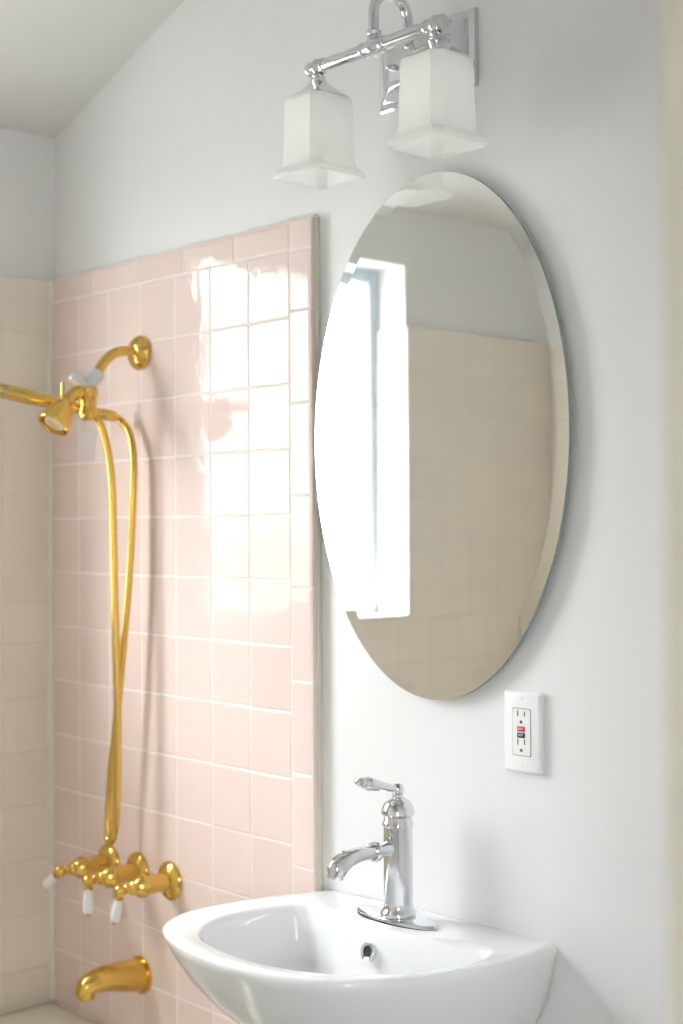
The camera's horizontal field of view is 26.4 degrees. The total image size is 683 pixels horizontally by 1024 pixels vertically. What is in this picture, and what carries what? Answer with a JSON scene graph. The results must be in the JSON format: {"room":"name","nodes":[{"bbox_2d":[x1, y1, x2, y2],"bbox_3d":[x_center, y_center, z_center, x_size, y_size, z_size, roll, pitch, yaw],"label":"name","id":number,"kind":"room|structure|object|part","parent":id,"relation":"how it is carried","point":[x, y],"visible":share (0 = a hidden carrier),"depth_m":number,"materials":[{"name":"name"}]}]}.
{"room":"bathroom","nodes":[
{"label":"bathroom","id":0,"kind":"room"},
{"bbox_2d":[0,128,54,1014],"bbox_3d":[-1.253,0.336,2.546,1.615,2.240,0.221,0,-1,-42],"label":"wall","id":1,"kind":"structure","parent":0,"point":[27,189],"depth_m":2.96,"materials":[{"name":"beige tile"}]},
{"bbox_2d":[0,0,183,138],"bbox_3d":[-0.494,-1.216,1.711,1.855,0.985,2.515,0,-1,-42],"label":"ceiling","id":2,"kind":"structure","parent":0,"point":[56,56],"depth_m":2.76,"materials":[{"name":"paint"}]},
{"bbox_2d":[47,0,669,1023],"bbox_3d":[0.159,-0.081,2.254,0.150,3.051,2.475,0,-1,-42],"label":"wall","id":3,"kind":"structure","parent":0,"point":[253,707],"depth_m":2.41,"materials":[{"name":"white paint"}]},
{"bbox_2d":[0,384,137,845],"bbox_3d":[-0.556,0.189,2.683,0.356,0.872,0.079,0,-1,-20],"label":"shower hose","id":4,"kind":"object","parent":3,"relation":"attached to","point":[119,646],"visible":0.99,"depth_m":2.70,"materials":[{"name":"gold metal"}]},
{"bbox_3d":[-0.540,-0.206,2.707,0.200,0.060,0.027,0,-1,-23],"label":"handle","id":5,"kind":"part","parent":4,"relation":"part of","materials":[{"name":"gold metal"}]},
{"bbox_2d":[43,844,119,888],"bbox_3d":[-0.502,0.684,2.797,0.135,0.077,0.071,0,-1,-32],"label":"shower valve","id":6,"kind":"object","parent":3,"relation":"attached to","point":[81,866],"visible":0.96,"depth_m":2.78,"materials":[{"name":"gold metal"}]},
{"bbox_2d":[38,335,150,435],"bbox_3d":[-0.460,-0.236,2.682,0.216,0.197,0.066,0,-1,-42],"label":"shower fixture","id":7,"kind":"object","parent":3,"relation":"attached to","point":[57,418],"visible":1,"depth_m":2.67,"materials":[{"name":"gold metal"}]},
{"bbox_3d":[-0.484,-0.242,2.683,0.043,0.043,0.027,0,-1,-30],"label":"diverter knob","id":8,"kind":"part","parent":7,"relation":"part of","materials":[{"name":"white ceramic"}]},
{"bbox_3d":[-0.427,-0.278,2.723,0.099,0.072,0.023,0,-1,-36],"label":"shower arm","id":9,"kind":"part","parent":7,"relation":"part of","materials":[{"name":"gold metal"}]},
{"bbox_2d":[75,955,151,1001],"bbox_3d":[-0.432,0.875,2.702,0.141,0.072,0.072,0,-1,-42],"label":"tub spout","id":10,"kind":"object","parent":3,"relation":"attached to","point":[134,974],"visible":1,"depth_m":2.69,"materials":[{"name":"gold metal"}]},
{"bbox_2d":[77,981,94,1001],"bbox_3d":[-0.469,0.878,2.668,0.033,0.032,0.033,0,-1,-42],"label":"outlet","id":11,"kind":"object","parent":10,"relation":"attached to","point":[85,989],"depth_m":2.65,"materials":[{"name":"gold metal"}]},
{"bbox_2d":[82,852,149,916],"bbox_3d":[-0.429,0.695,2.714,0.122,0.102,0.072,0,-1,-42],"label":"shower valve","id":12,"kind":"object","parent":3,"relation":"attached to","point":[110,876],"visible":0.98,"depth_m":2.70,"materials":[{"name":"gold metal"}]},
{"bbox_3d":[-0.467,0.692,2.681,0.017,0.011,0.017,0,-1,-42],"label":"lever","id":13,"kind":"part","parent":12,"relation":"part of","materials":[{"name":"gold metal"}]},
{"bbox_2d":[109,861,181,924],"bbox_3d":[-0.359,0.692,2.636,0.122,0.100,0.072,0,-1,-42],"label":"shower valve","id":14,"kind":"object","parent":3,"relation":"attached to","point":[168,880],"visible":1,"depth_m":2.63,"materials":[{"name":"gold metal"}]},
{"bbox_3d":[-0.400,0.690,2.606,0.017,0.013,0.017,0,-1,-42],"label":"lever","id":15,"kind":"part","parent":14,"relation":"part of","materials":[{"name":"gold metal"}]},
{"bbox_3d":[-0.319,0.362,2.689,0.007,1.687,0.820,0,-1,-42],"label":"tile panel","id":16,"kind":"part","parent":3,"relation":"part of","materials":[{"name":"pink tile"}]},
{"bbox_2d":[162,890,556,1023],"bbox_3d":[-0.020,0.719,2.097,0.380,0.226,0.542,0,-1,-42],"label":"basin","id":17,"kind":"object","parent":3,"relation":"attached to","point":[311,957],"visible":0.98,"depth_m":2.03,"materials":[{"name":"white ceramic"}]},
{"bbox_2d":[327,777,437,930],"bbox_3d":[0.048,0.499,2.160,0.164,0.221,0.146,0,-1,-11],"label":"faucet","id":18,"kind":"object","parent":17,"relation":"on","point":[396,848],"visible":1,"depth_m":2.15,"materials":[{"name":"silver metal"}]},
{"bbox_3d":[0.026,0.506,2.119,0.116,0.038,0.030,0,-1,-42],"label":"spout","id":19,"kind":"part","parent":18,"relation":"part of","materials":[{"name":"silver metal"}]},
{"bbox_3d":[0.056,0.406,2.146,0.091,0.035,0.023,0,-1,-42],"label":"lever handle","id":20,"kind":"part","parent":18,"relation":"part of","materials":[{"name":"silver metal"}]},
{"bbox_3d":[0.082,0.603,2.166,0.053,0.006,0.168,0,-1,-42],"label":"plate","id":21,"kind":"part","parent":18,"relation":"part of","materials":[{"name":"silver metal"}]},
{"bbox_2d":[273,0,487,189],"bbox_3d":[0.071,-0.646,2.161,0.169,0.267,0.363,0,-1,-42],"label":"wall light","id":22,"kind":"object","parent":3,"relation":"attached to","point":[429,69],"visible":1,"depth_m":2.14,"materials":[{"name":"white glass"}]},
{"bbox_3d":[-0.035,-0.573,2.235,0.110,0.124,0.110,0,-1,-42],"label":"lamp shade","id":23,"kind":"part","parent":22,"relation":"part of","materials":[{"name":"white glass"}]},
{"bbox_3d":[0.081,-0.729,2.174,0.107,0.101,0.016,0,-1,-42],"label":"arm","id":24,"kind":"part","parent":22,"relation":"part of","materials":[{"name":"silver metal"}]},
{"bbox_3d":[0.134,-0.576,2.047,0.110,0.124,0.110,0,-1,-42],"label":"lamp shade","id":25,"kind":"part","parent":22,"relation":"part of","materials":[{"name":"white glass"}]},
{"bbox_2d":[315,171,570,699],"bbox_3d":[0.140,-0.115,2.195,0.017,0.793,0.531,0,-1,-42],"label":"oval mirror","id":26,"kind":"object","parent":3,"relation":"attached to","point":[443,420],"visible":1,"depth_m":2.17,"materials":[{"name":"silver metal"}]},
{"bbox_2d":[504,689,544,774],"bbox_3d":[0.258,0.312,2.066,0.011,0.115,0.069,0,-1,-42],"label":"wall outlet","id":27,"kind":"object","parent":3,"relation":"attached to","point":[524,710],"visible":1,"depth_m":2.06,"materials":[{"name":"white plastic"}]},
{"bbox_2d":[512,707,530,756],"bbox_3d":[0.256,0.312,2.064,0.001,0.067,0.035,0,-1,-42],"label":"receptacle","id":28,"kind":"object","parent":27,"relation":"attached to","point":[521,716],"depth_m":2.06,"materials":[{"name":"white plastic"}]},
{"bbox_3d":[-0.158,1.478,0.604,2.820,0.100,4.545,0,-1,-42],"label":"floor","id":29,"kind":"structure","parent":0,"visible":0},
{"bbox_2d":[0,1003,97,1023],"bbox_3d":[-0.914,1.222,2.159,1.579,0.455,0.791,0,-1,-42],"label":"bathtub","id":30,"kind":"object","parent":29,"relation":"on","point":[50,1013],"visible":1,"depth_m":2.88,"materials":[{"name":"white ceramic"}]},
{"bbox_3d":[0.314,-0.073,0.808,1.615,3.000,0.120,0,-1,-42],"label":"wall","id":31,"kind":"structure","parent":0,"visible":0},
{"bbox_2d":[661,0,682,1023],"bbox_3d":[0.015,0.376,0.527,0.738,2.100,0.152,0,-1,-42],"label":"trim","id":32,"kind":"structure","parent":31,"relation":"attached to","point":[671,10],"depth_m":0.76,"materials":[{"name":"grey paint"}]}
]}

